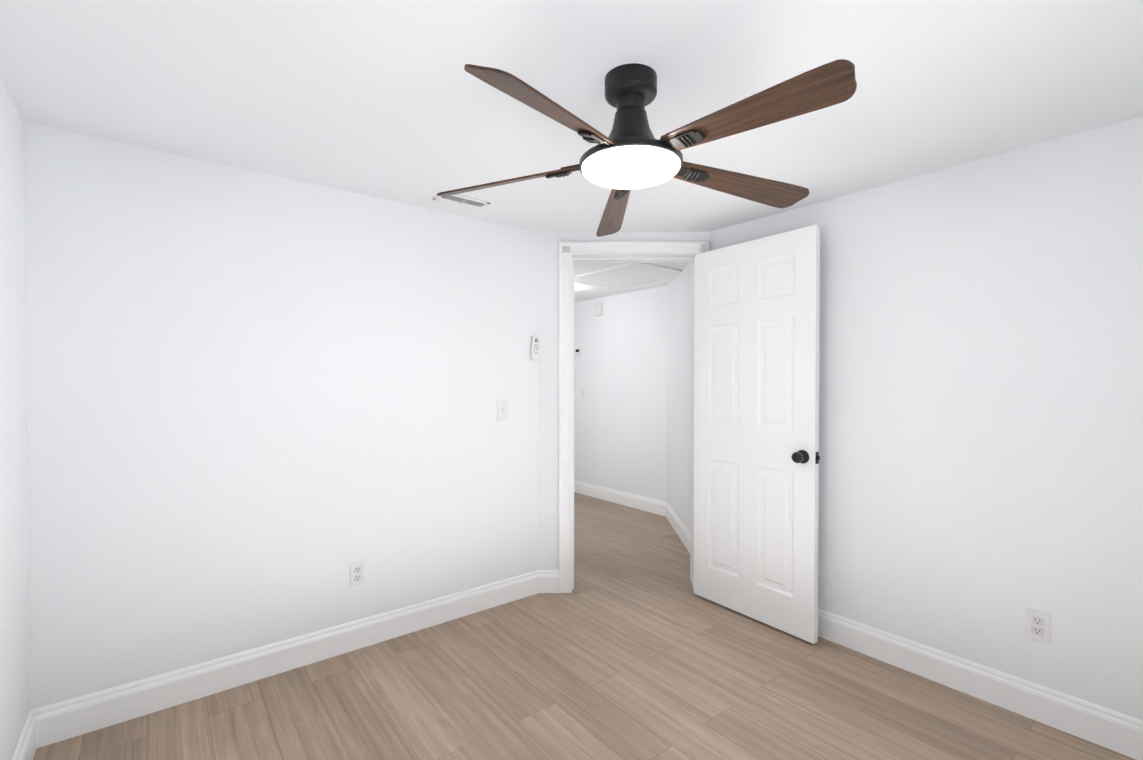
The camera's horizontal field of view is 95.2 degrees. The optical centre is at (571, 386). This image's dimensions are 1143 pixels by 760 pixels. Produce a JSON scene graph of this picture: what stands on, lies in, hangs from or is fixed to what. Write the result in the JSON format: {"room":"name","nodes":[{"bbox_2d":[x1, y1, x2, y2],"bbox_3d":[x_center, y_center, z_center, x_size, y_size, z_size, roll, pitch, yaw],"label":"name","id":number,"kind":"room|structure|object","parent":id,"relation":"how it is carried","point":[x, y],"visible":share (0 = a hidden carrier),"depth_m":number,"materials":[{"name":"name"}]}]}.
{"room":"empty bedroom","nodes":[
{"label":"empty bedroom","id":0,"kind":"room"},
{"bbox_2d":[0,78,30,759],"bbox_3d":[-1.018,0.191,0.615,0.120,2.190,3.224,-1,1,-39],"label":"wall","id":1,"kind":"structure","parent":0,"point":[15,708],"depth_m":1.64,"materials":[{"name":"paint"}]},
{"bbox_2d":[12,710,35,759],"bbox_3d":[-0.965,1.218,0.670,0.015,0.135,2.984,-1,1,-39],"label":"baseboard","id":2,"kind":"structure","parent":1,"relation":"attached to","point":[25,748],"depth_m":1.74,"materials":[{"name":"white wood"}]},
{"bbox_2d":[23,122,538,709],"bbox_3d":[-1.028,0.166,2.590,2.326,2.190,0.120,-1,1,-39],"label":"wall","id":3,"kind":"structure","parent":0,"point":[261,408],"depth_m":2.23,"materials":[{"name":"paint"}]},
{"bbox_2d":[31,570,538,748],"bbox_3d":[-1.046,1.195,2.503,2.172,0.135,0.015,-1,1,-39],"label":"baseboard","id":4,"kind":"structure","parent":3,"relation":"attached to","point":[69,718],"depth_m":2.24,"materials":[{"name":"white wood"}]},
{"bbox_2d":[350,560,364,586],"bbox_3d":[-1.031,0.900,2.515,0.070,0.114,0.008,-1,1,-39],"label":"outlet","id":5,"kind":"object","parent":3,"relation":"attached to","point":[357,573],"visible":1,"depth_m":2.51,"materials":[{"name":"white plastic"}]},
{"bbox_2d":[497,401,507,420],"bbox_3d":[-0.394,0.138,3.005,0.070,0.114,0.020,-1,1,-39],"label":"light switch","id":6,"kind":"object","parent":3,"relation":"attached to","point":[502,410],"visible":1,"depth_m":3.01,"materials":[{"name":"white plastic"}]},
{"bbox_2d":[530,336,538,359],"bbox_3d":[-0.219,-0.233,3.135,0.052,0.145,0.027,-1,1,-39],"label":"remote","id":7,"kind":"object","parent":3,"relation":"attached to","point":[534,351],"visible":1,"depth_m":3.12,"materials":[{"name":"white plastic"}]},
{"bbox_2d":[558,241,709,592],"bbox_3d":[0.377,0.189,3.252,0.910,2.128,0.215,0,1,1],"label":"door frame","id":8,"kind":"structure","parent":3,"relation":"attached to","point":[566,250],"depth_m":3.16,"materials":[{"name":"white wood"}]},
{"bbox_2d":[694,225,819,643],"bbox_3d":[0.964,0.231,2.821,0.167,2.030,0.762,-1,1,-39],"label":"door","id":9,"kind":"structure","parent":8,"relation":"attached to","point":[756,391],"depth_m":2.77,"materials":[{"name":"white wood"}]},
{"bbox_2d":[538,232,568,569],"bbox_3d":[-0.098,0.158,3.255,0.263,2.190,0.237,-1,1,-39],"label":"wall","id":10,"kind":"structure","parent":0,"point":[548,403],"depth_m":3.17,"materials":[{"name":"paint"}]},
{"bbox_2d":[539,570,558,592],"bbox_3d":[-0.139,1.186,3.177,0.123,0.135,0.015,0,1,1],"label":"baseboard","id":11,"kind":"structure","parent":10,"relation":"attached to","point":[548,581],"depth_m":3.17,"materials":[{"name":"white wood"}]},
{"bbox_2d":[0,0,1142,302],"bbox_3d":[0.053,-0.974,3.751,5.720,0.060,6.820,-1,1,-39],"label":"ceiling","id":12,"kind":"structure","parent":0,"point":[392,100],"depth_m":1.58,"materials":[{"name":"paint"}]},
{"bbox_2d":[433,191,489,209],"bbox_3d":[-0.547,-0.922,2.599,0.255,0.015,0.125,-1,1,-39],"label":"ceiling vent","id":13,"kind":"object","parent":12,"relation":"in","point":[466,202],"visible":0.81,"depth_m":2.59,"materials":[{"name":"white metal"}]},
{"bbox_2d":[574,263,681,289],"bbox_3d":[0.494,-0.945,4.498,0.760,0.016,0.910,-1,1,-39],"label":"ceiling panel","id":14,"kind":"object","parent":12,"relation":"attached to","point":[624,276],"visible":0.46,"depth_m":4.45,"materials":[{"name":"paint"}]},
{"bbox_2d":[437,59,856,236],"bbox_3d":[0.202,-0.765,1.509,1.236,0.300,1.195,-1,1,-39],"label":"ceiling fan","id":15,"kind":"object","parent":12,"relation":"hanging from","point":[626,156],"visible":1,"depth_m":1.45,"materials":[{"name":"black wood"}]},
{"bbox_2d":[33,492,1135,759],"bbox_3d":[0.053,1.276,3.779,5.720,0.060,6.820,-1,1,-39],"label":"floor","id":16,"kind":"structure","parent":0,"point":[631,646],"depth_m":2.12,"materials":[{"name":"brown wood"}]},
{"bbox_2d":[574,286,666,501],"bbox_3d":[0.520,0.129,5.523,0.120,2.190,1.490,-1,1,-39],"label":"wall","id":17,"kind":"structure","parent":0,"point":[620,409],"depth_m":5.41,"materials":[{"name":"paint"}]},
{"bbox_2d":[575,348,580,355],"bbox_3d":[0.075,-0.397,5.961,0.024,0.085,0.095,-1,1,-39],"label":"thermostat","id":18,"kind":"object","parent":17,"relation":"attached to","point":[577,351],"visible":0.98,"depth_m":5.94,"materials":[{"name":"white plastic"}]},
{"bbox_2d":[581,388,584,397],"bbox_3d":[0.120,0.069,5.913,0.020,0.114,0.070,-1,1,-39],"label":"light switch","id":19,"kind":"object","parent":17,"relation":"attached to","point":[582,392],"visible":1,"depth_m":5.90,"materials":[{"name":"white plastic"}]},
{"bbox_2d":[595,303,602,315],"bbox_3d":[0.297,-0.838,5.671,0.030,0.130,0.110,-1,1,-39],"label":"door chime","id":20,"kind":"object","parent":17,"relation":"attached to","point":[599,309],"visible":0.98,"depth_m":5.65,"materials":[{"name":"white plastic"}]},
{"bbox_2d":[574,480,666,515],"bbox_3d":[0.452,1.157,5.513,0.015,0.135,1.440,-1,1,-39],"label":"baseboard","id":21,"kind":"structure","parent":17,"relation":"attached to","point":[654,506],"depth_m":5.42,"materials":[{"name":"white wood"}]},
{"bbox_2d":[569,232,701,241],"bbox_3d":[0.386,-0.875,3.247,0.800,0.125,0.190,0,1,1],"label":"wall","id":22,"kind":"structure","parent":0,"point":[631,236],"depth_m":3.15,"materials":[{"name":"paint"}]},
{"bbox_2d":[667,263,690,531],"bbox_3d":[0.960,0.147,4.110,0.120,2.190,1.662,0,1,0],"label":"wall","id":23,"kind":"structure","parent":0,"point":[678,391],"depth_m":4.35,"materials":[{"name":"paint"}]},
{"bbox_2d":[665,503,689,552],"bbox_3d":[0.892,1.174,4.124,0.015,0.135,1.662,0,1,0],"label":"baseboard","id":24,"kind":"structure","parent":23,"relation":"attached to","point":[679,527],"depth_m":4.32,"materials":[{"name":"white wood"}]},
{"bbox_2d":[701,232,709,240],"bbox_3d":[0.811,0.158,3.255,0.051,2.190,0.190,0,1,1],"label":"wall","id":25,"kind":"structure","parent":0,"point":[705,236],"depth_m":3.15,"materials":[{"name":"paint"}]},
{"bbox_2d":[710,116,1142,719],"bbox_3d":[1.562,0.169,2.344,0.120,2.190,2.477,-1,1,-39],"label":"wall","id":26,"kind":"structure","parent":0,"point":[980,404],"depth_m":2.09,"materials":[{"name":"paint"}]},
{"bbox_2d":[818,609,1142,759],"bbox_3d":[1.555,1.198,2.257,0.015,0.135,2.330,-1,1,-39],"label":"baseboard","id":27,"kind":"structure","parent":26,"relation":"attached to","point":[1116,731],"depth_m":2.08,"materials":[{"name":"white wood"}]},
{"bbox_2d":[1026,608,1049,643],"bbox_3d":[1.773,0.909,1.984,0.008,0.114,0.070,-1,1,-39],"label":"outlet","id":28,"kind":"object","parent":26,"relation":"attached to","point":[1038,625],"visible":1,"depth_m":1.98,"materials":[{"name":"white plastic"}]}
]}

